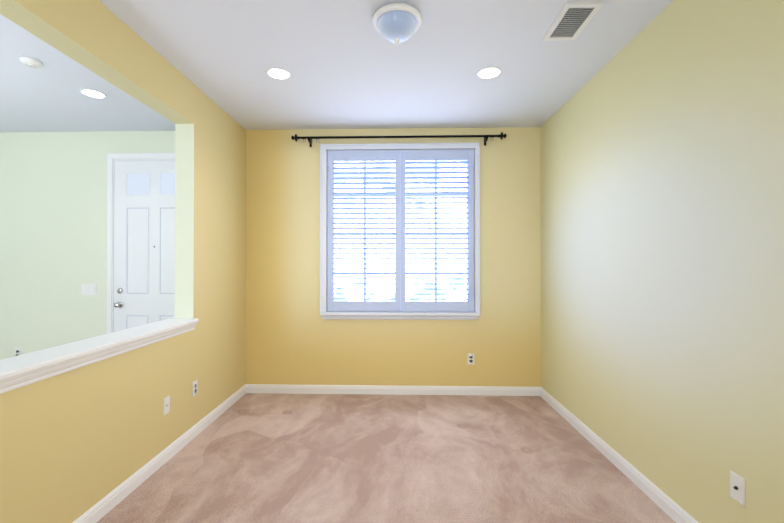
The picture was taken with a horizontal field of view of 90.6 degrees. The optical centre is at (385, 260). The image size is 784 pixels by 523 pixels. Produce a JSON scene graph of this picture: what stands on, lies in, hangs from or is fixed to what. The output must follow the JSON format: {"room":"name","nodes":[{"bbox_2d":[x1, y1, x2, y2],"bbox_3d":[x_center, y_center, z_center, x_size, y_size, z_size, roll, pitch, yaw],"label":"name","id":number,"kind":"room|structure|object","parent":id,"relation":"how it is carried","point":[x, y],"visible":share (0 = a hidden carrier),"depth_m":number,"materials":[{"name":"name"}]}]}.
{"room":"empty living room","nodes":[
{"label":"empty living room","id":0,"kind":"room"},
{"bbox_2d":[0,0,245,522],"bbox_3d":[-1.631,-0.013,0.719,0.148,2.740,6.660,0,0,2],"label":"wall","id":1,"kind":"structure","parent":0,"point":[77,443],"depth_m":2.41,"materials":[{"name":"yellow paint"}]},
{"bbox_2d":[0,318,198,393],"bbox_3d":[-1.646,0.477,0.198,0.232,0.088,5.620,0,0,2],"label":"trim","id":2,"kind":"structure","parent":1,"relation":"on","point":[19,371],"depth_m":1.95,"materials":[{"name":"white wood"}]},
{"bbox_2d":[73,385,245,522],"bbox_3d":[-1.550,1.312,0.701,0.014,0.089,6.646,0,0,2],"label":"baseboard","id":3,"kind":"structure","parent":1,"relation":"attached to","point":[101,508],"depth_m":2.48,"materials":[{"name":"white wood"}]},
{"bbox_2d":[163,395,169,415],"bbox_3d":[-1.498,0.993,2.651,0.006,0.114,0.070,0,0,2],"label":"outlet","id":4,"kind":"object","parent":1,"relation":"attached to","point":[166,405],"visible":1,"depth_m":2.65,"materials":[{"name":"white plastic"}]},
{"bbox_2d":[192,380,196,396],"bbox_3d":[-1.486,0.999,3.024,0.007,0.114,0.070,0,0,2],"label":"outlet","id":5,"kind":"object","parent":1,"relation":"attached to","point":[194,388],"visible":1,"depth_m":3.01,"materials":[{"name":"white plastic"}]},
{"bbox_2d":[0,127,540,386],"bbox_3d":[-1.791,0.010,4.130,7.046,2.740,0.150,0,0,2],"label":"wall","id":6,"kind":"structure","parent":0,"point":[293,337],"depth_m":4.03,"materials":[{"name":"yellow paint"}]},
{"bbox_2d":[15,348,20,355],"bbox_3d":[-3.895,0.987,4.104,0.070,0.114,0.007,0,0,2],"label":"outlet","id":7,"kind":"object","parent":6,"relation":"attached to","point":[17,351],"visible":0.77,"depth_m":4.10,"materials":[{"name":"white plastic"}]},
{"bbox_2d":[81,284,96,294],"bbox_3d":[-3.127,0.310,4.086,0.164,0.117,0.009,0,0,2],"label":"switch plate","id":8,"kind":"object","parent":6,"relation":"attached to","point":[88,289],"visible":1,"depth_m":4.08,"materials":[{"name":"white plastic"}]},
{"bbox_2d":[107,153,174,333],"bbox_3d":[-2.420,0.127,4.027,1.007,2.496,0.084,0,0,2],"label":"entry door","id":9,"kind":"structure","parent":6,"relation":"in","point":[140,239],"depth_m":4.06,"materials":[{"name":"white painted wood"},{"name":"glass"},{"name":"metal"}]},
{"bbox_2d":[245,384,540,395],"bbox_3d":[0.058,1.335,3.986,3.042,0.089,0.014,0,0,2],"label":"baseboard","id":10,"kind":"structure","parent":6,"relation":"attached to","point":[397,390],"depth_m":3.98,"materials":[{"name":"white wood"}]},
{"bbox_2d":[291,132,506,146],"bbox_3d":[0.124,-1.233,3.951,2.183,0.115,0.114,0,0,2],"label":"curtain rod","id":11,"kind":"object","parent":6,"relation":"attached to","point":[310,138],"visible":1,"depth_m":3.93,"materials":[{"name":"black metal"}]},
{"bbox_2d":[320,143,479,319],"bbox_3d":[0.141,-0.292,4.046,1.638,1.806,0.211,0,0,2],"label":"window","id":12,"kind":"structure","parent":6,"relation":"in","point":[411,315],"depth_m":3.98,"materials":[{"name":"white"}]},
{"bbox_2d":[333,161,394,300],"bbox_3d":[-0.232,-0.309,4.108,0.646,1.472,0.020,0,0,2],"label":"grille","id":13,"kind":"object","parent":12,"relation":"attached to","point":[356,195],"depth_m":4.10,"materials":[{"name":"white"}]},
{"bbox_2d":[327,150,473,310],"bbox_3d":[0.149,-0.304,3.992,1.504,1.645,0.062,0,0,2],"label":"window shutters","id":14,"kind":"object","parent":12,"relation":"attached to","point":[399,157],"visible":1,"depth_m":3.98,"materials":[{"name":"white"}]},
{"bbox_2d":[405,160,467,301],"bbox_3d":[0.532,-0.307,4.086,0.651,1.482,0.020,0,0,2],"label":"grille","id":15,"kind":"object","parent":12,"relation":"attached to","point":[435,195],"depth_m":4.08,"materials":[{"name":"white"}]},
{"bbox_2d":[467,353,473,364],"bbox_3d":[0.871,1.012,3.968,0.070,0.114,0.007,0,0,2],"label":"outlet","id":16,"kind":"object","parent":6,"relation":"attached to","point":[470,358],"visible":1,"depth_m":3.97,"materials":[{"name":"white plastic"}]},
{"bbox_2d":[0,0,673,131],"bbox_3d":[-1.888,-1.443,0.736,7.046,0.120,6.960,0,0,2],"label":"ceiling","id":17,"kind":"structure","parent":0,"point":[345,64],"depth_m":2.72,"materials":[{"name":"white paint"}]},
{"bbox_2d":[19,56,42,67],"bbox_3d":[-2.438,-1.354,2.667,0.120,0.032,0.120,0,0,2],"label":"smoke detector","id":18,"kind":"object","parent":17,"relation":"attached to","point":[30,62],"visible":1,"depth_m":2.64,"materials":[{"name":"white plastic"}]},
{"bbox_2d":[80,89,106,98],"bbox_3d":[-2.396,-1.363,3.180,0.176,0.006,0.176,0,0,2],"label":"recessed light","id":19,"kind":"object","parent":17,"relation":"in","point":[92,93],"visible":1,"depth_m":3.17,"materials":[{"name":"white"}]},
{"bbox_2d":[266,68,290,79],"bbox_3d":[-0.785,-1.365,2.844,0.176,0.006,0.176,0,0,2],"label":"recessed light","id":20,"kind":"object","parent":17,"relation":"in","point":[279,73],"visible":1,"depth_m":2.84,"materials":[{"name":"white"}]},
{"bbox_2d":[372,3,421,43],"bbox_3d":[0.063,-1.295,2.186,0.282,0.156,0.282,0,0,2],"label":"dome light","id":21,"kind":"object","parent":17,"relation":"attached to","point":[397,23],"visible":1,"depth_m":2.12,"materials":[{"name":"white glass"}]},
{"bbox_2d":[477,67,501,78],"bbox_3d":[0.753,-1.365,2.832,0.176,0.006,0.176,0,0,2],"label":"recessed light","id":22,"kind":"object","parent":17,"relation":"in","point":[488,72],"visible":1,"depth_m":2.82,"materials":[{"name":"white"}]},
{"bbox_2d":[542,2,603,40],"bbox_3d":[1.065,-1.366,2.236,0.197,0.014,0.338,0,0,2],"label":"ceiling vent","id":23,"kind":"object","parent":17,"relation":"in","point":[571,21],"visible":0.98,"depth_m":2.21,"materials":[{"name":"white metal"}]},
{"bbox_2d":[97,393,675,522],"bbox_3d":[-1.888,1.417,0.717,7.046,0.120,6.960,0,0,2],"label":"floor","id":24,"kind":"structure","parent":0,"point":[304,458],"depth_m":2.54,"materials":[{"name":"carpet"}]},
{"bbox_2d":[540,0,783,522],"bbox_3d":[1.557,-0.015,0.553,0.150,2.740,6.810,0,0,2],"label":"wall","id":25,"kind":"structure","parent":0,"point":[662,230],"depth_m":2.01,"materials":[{"name":"yellow paint"}]},
{"bbox_2d":[540,387,698,522],"bbox_3d":[1.477,1.311,0.614,0.014,0.089,6.646,0,0,2],"label":"baseboard","id":26,"kind":"structure","parent":25,"relation":"attached to","point":[670,507],"depth_m":2.46,"materials":[{"name":"white wood"}]},
{"bbox_2d":[730,471,744,505],"bbox_3d":[1.505,0.979,1.667,0.015,0.114,0.070,0,0,2],"label":"outlet","id":27,"kind":"object","parent":25,"relation":"attached to","point":[737,487],"visible":1,"depth_m":1.66,"materials":[{"name":"white plastic"}]},
{"label":"outside","id":28,"kind":"structure","parent":0,"visible":0},
{"bbox_2d":[334,160,466,301],"bbox_3d":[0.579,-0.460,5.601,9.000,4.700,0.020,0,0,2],"label":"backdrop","id":29,"kind":"structure","parent":28,"point":[393,240],"depth_m":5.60,"materials":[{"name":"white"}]}
]}

